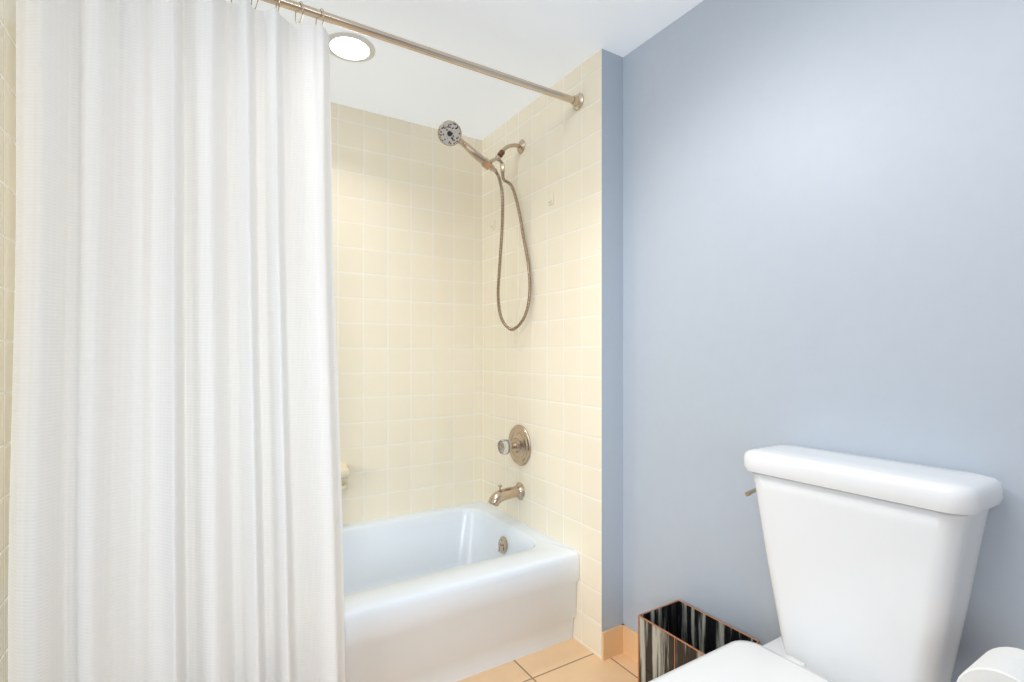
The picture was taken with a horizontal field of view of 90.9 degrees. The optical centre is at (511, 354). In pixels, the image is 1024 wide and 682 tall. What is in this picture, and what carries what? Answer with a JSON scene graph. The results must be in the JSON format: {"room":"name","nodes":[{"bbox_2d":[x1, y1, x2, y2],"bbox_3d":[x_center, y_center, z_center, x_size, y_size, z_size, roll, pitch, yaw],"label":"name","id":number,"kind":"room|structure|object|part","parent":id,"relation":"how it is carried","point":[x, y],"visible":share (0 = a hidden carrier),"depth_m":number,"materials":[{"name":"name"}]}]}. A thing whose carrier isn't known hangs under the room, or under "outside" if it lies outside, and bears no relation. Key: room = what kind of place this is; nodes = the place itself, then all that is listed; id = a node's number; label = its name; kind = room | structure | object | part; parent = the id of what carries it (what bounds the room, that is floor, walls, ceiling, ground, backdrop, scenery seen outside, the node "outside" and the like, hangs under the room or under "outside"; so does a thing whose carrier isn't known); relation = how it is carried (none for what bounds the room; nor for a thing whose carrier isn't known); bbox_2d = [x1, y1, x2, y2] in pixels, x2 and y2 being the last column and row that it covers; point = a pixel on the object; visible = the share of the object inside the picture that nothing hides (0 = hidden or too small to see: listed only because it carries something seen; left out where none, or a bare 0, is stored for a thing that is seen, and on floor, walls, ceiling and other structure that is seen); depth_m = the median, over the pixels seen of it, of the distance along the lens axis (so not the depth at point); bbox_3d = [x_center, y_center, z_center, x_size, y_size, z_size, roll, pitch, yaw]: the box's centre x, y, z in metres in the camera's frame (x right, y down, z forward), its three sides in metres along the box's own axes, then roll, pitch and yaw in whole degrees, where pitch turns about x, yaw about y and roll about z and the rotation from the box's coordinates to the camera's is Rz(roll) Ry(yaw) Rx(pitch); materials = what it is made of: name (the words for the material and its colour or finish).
{"room":"bathroom","nodes":[
{"label":"bathroom","id":0,"kind":"room"},
{"bbox_2d":[0,0,15,681],"bbox_3d":[-1.317,-0.003,1.340,0.120,2.200,0.912,0,0,-32],"label":"wall","id":1,"kind":"structure","parent":0,"point":[7,143],"depth_m":1.09,"materials":[{"name":"paint"}]},
{"bbox_2d":[331,102,481,524],"bbox_3d":[-0.817,-0.003,2.253,1.930,2.200,0.120,0,0,-32],"label":"wall","id":2,"kind":"structure","parent":0,"point":[407,220],"depth_m":2.38,"materials":[{"name":"tile"}]},
{"bbox_2d":[341,484,347,489],"bbox_3d":[-0.788,0.574,2.168,0.161,0.022,0.056,0,0,-32],"label":"soap dish","id":3,"kind":"object","parent":2,"relation":"attached to","point":[344,486],"depth_m":2.18,"materials":[{"name":"beige ceramic"}]},
{"bbox_2d":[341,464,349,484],"bbox_3d":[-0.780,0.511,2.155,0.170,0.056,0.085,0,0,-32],"label":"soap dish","id":4,"kind":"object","parent":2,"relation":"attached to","point":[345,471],"depth_m":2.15,"materials":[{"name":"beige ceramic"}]},
{"bbox_2d":[225,0,703,139],"bbox_3d":[0.040,-1.153,0.861,1.930,0.100,3.390,0,0,-32],"label":"ceiling","id":5,"kind":"structure","parent":0,"point":[548,43],"depth_m":1.80,"materials":[{"name":"paint"}]},
{"bbox_2d":[329,31,374,61],"bbox_3d":[-0.581,-1.099,1.807,0.176,0.006,0.176,0,0,-32],"label":"recessed light","id":6,"kind":"object","parent":5,"relation":"in","point":[349,46],"visible":0.88,"depth_m":1.80,"materials":[{"name":"white"}]},
{"bbox_2d":[456,637,637,681],"bbox_3d":[0.040,1.147,0.861,1.930,0.100,3.390,0,0,-32],"label":"floor","id":7,"kind":"structure","parent":0,"point":[572,659],"depth_m":1.76,"materials":[{"name":"tile"}]},
{"bbox_2d":[343,501,578,681],"bbox_3d":[-0.623,0.924,1.839,1.583,0.345,0.787,0,0,-32],"label":"bathtub","id":8,"kind":"object","parent":7,"relation":"on","point":[454,593],"visible":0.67,"depth_m":1.79,"materials":[{"name":"ceramic"}]},
{"bbox_2d":[638,600,759,681],"bbox_3d":[0.537,0.946,1.471,0.185,0.302,0.281,0,0,-32],"label":"wastebasket","id":9,"kind":"object","parent":7,"relation":"on","point":[674,635],"visible":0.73,"depth_m":1.52,"materials":[{"name":"black glass"}]},
{"bbox_2d":[649,445,1002,681],"bbox_3d":[0.523,0.664,0.965,0.748,0.865,0.446,0,0,-32],"label":"toilet","id":10,"kind":"object","parent":7,"relation":"on","point":[872,563],"visible":0.98,"depth_m":1.03,"materials":[{"name":"ceramic"}]},
{"bbox_2d":[482,0,1023,681],"bbox_3d":[0.766,-0.003,1.308,0.225,2.200,3.150,0,0,-32],"label":"wall","id":11,"kind":"structure","parent":0,"point":[772,222],"depth_m":1.44,"materials":[{"name":"blue paint"}]},
{"bbox_2d":[261,0,583,110],"bbox_3d":[-0.420,-0.965,1.509,1.584,0.062,0.062,0,0,-32],"label":"curtain rod","id":12,"kind":"object","parent":11,"relation":"attached to","point":[576,101],"visible":1,"depth_m":1.58,"materials":[{"name":"silver metal"}]},
{"bbox_2d":[8,0,344,681],"bbox_3d":[-0.765,0.033,1.244,0.693,2.028,0.148,0,0,-32],"label":"shower curtain","id":13,"kind":"object","parent":12,"relation":"hanging from","point":[175,510],"visible":0.96,"depth_m":1.22,"materials":[{"name":"white fabric"}]},
{"bbox_2d":[438,120,553,506],"bbox_3d":[-0.134,-0.151,2.176,0.398,1.633,0.515,0,0,-32],"label":"fittings","id":14,"kind":"object","parent":11,"relation":"attached to","point":[516,445],"visible":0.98,"depth_m":2.21,"materials":[{"name":"silver metal"}]},
{"bbox_3d":[-0.046,-0.880,2.212,0.209,0.175,0.066,0,0,-32],"label":"shower arm","id":15,"kind":"part","parent":14,"relation":"part of"},
{"bbox_3d":[-0.032,0.619,2.237,0.159,0.093,0.080,0,0,-32],"label":"tub spout","id":16,"kind":"part","parent":14,"relation":"part of","materials":[{"name":"silver metal"}]},
{"bbox_3d":[-0.008,0.408,2.252,0.102,0.184,0.184,0,0,-32],"label":"valve trim","id":17,"kind":"part","parent":14,"relation":"part of","materials":[{"name":"silver metal"}]},
{"bbox_2d":[602,624,623,660],"bbox_3d":[0.370,1.047,1.838,0.104,0.100,0.008,0,0,-32],"label":"baseboard","id":18,"kind":"structure","parent":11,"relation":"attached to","point":[612,642],"depth_m":1.83,"materials":[{"name":"tile"}]},
{"bbox_2d":[623,625,637,662],"bbox_3d":[0.995,1.047,0.913,0.008,0.100,2.238,0,0,-32],"label":"baseboard","id":19,"kind":"structure","parent":11,"relation":"attached to","point":[630,642],"depth_m":1.82,"materials":[{"name":"tile"}]},
{"bbox_2d":[957,647,1023,681],"bbox_3d":[0.708,0.778,0.726,0.285,0.638,0.170,0,0,-32],"label":"toilet paper","id":20,"kind":"object","parent":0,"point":[1002,664],"visible":1,"depth_m":0.75,"materials":[{"name":"white paper"}]}
]}

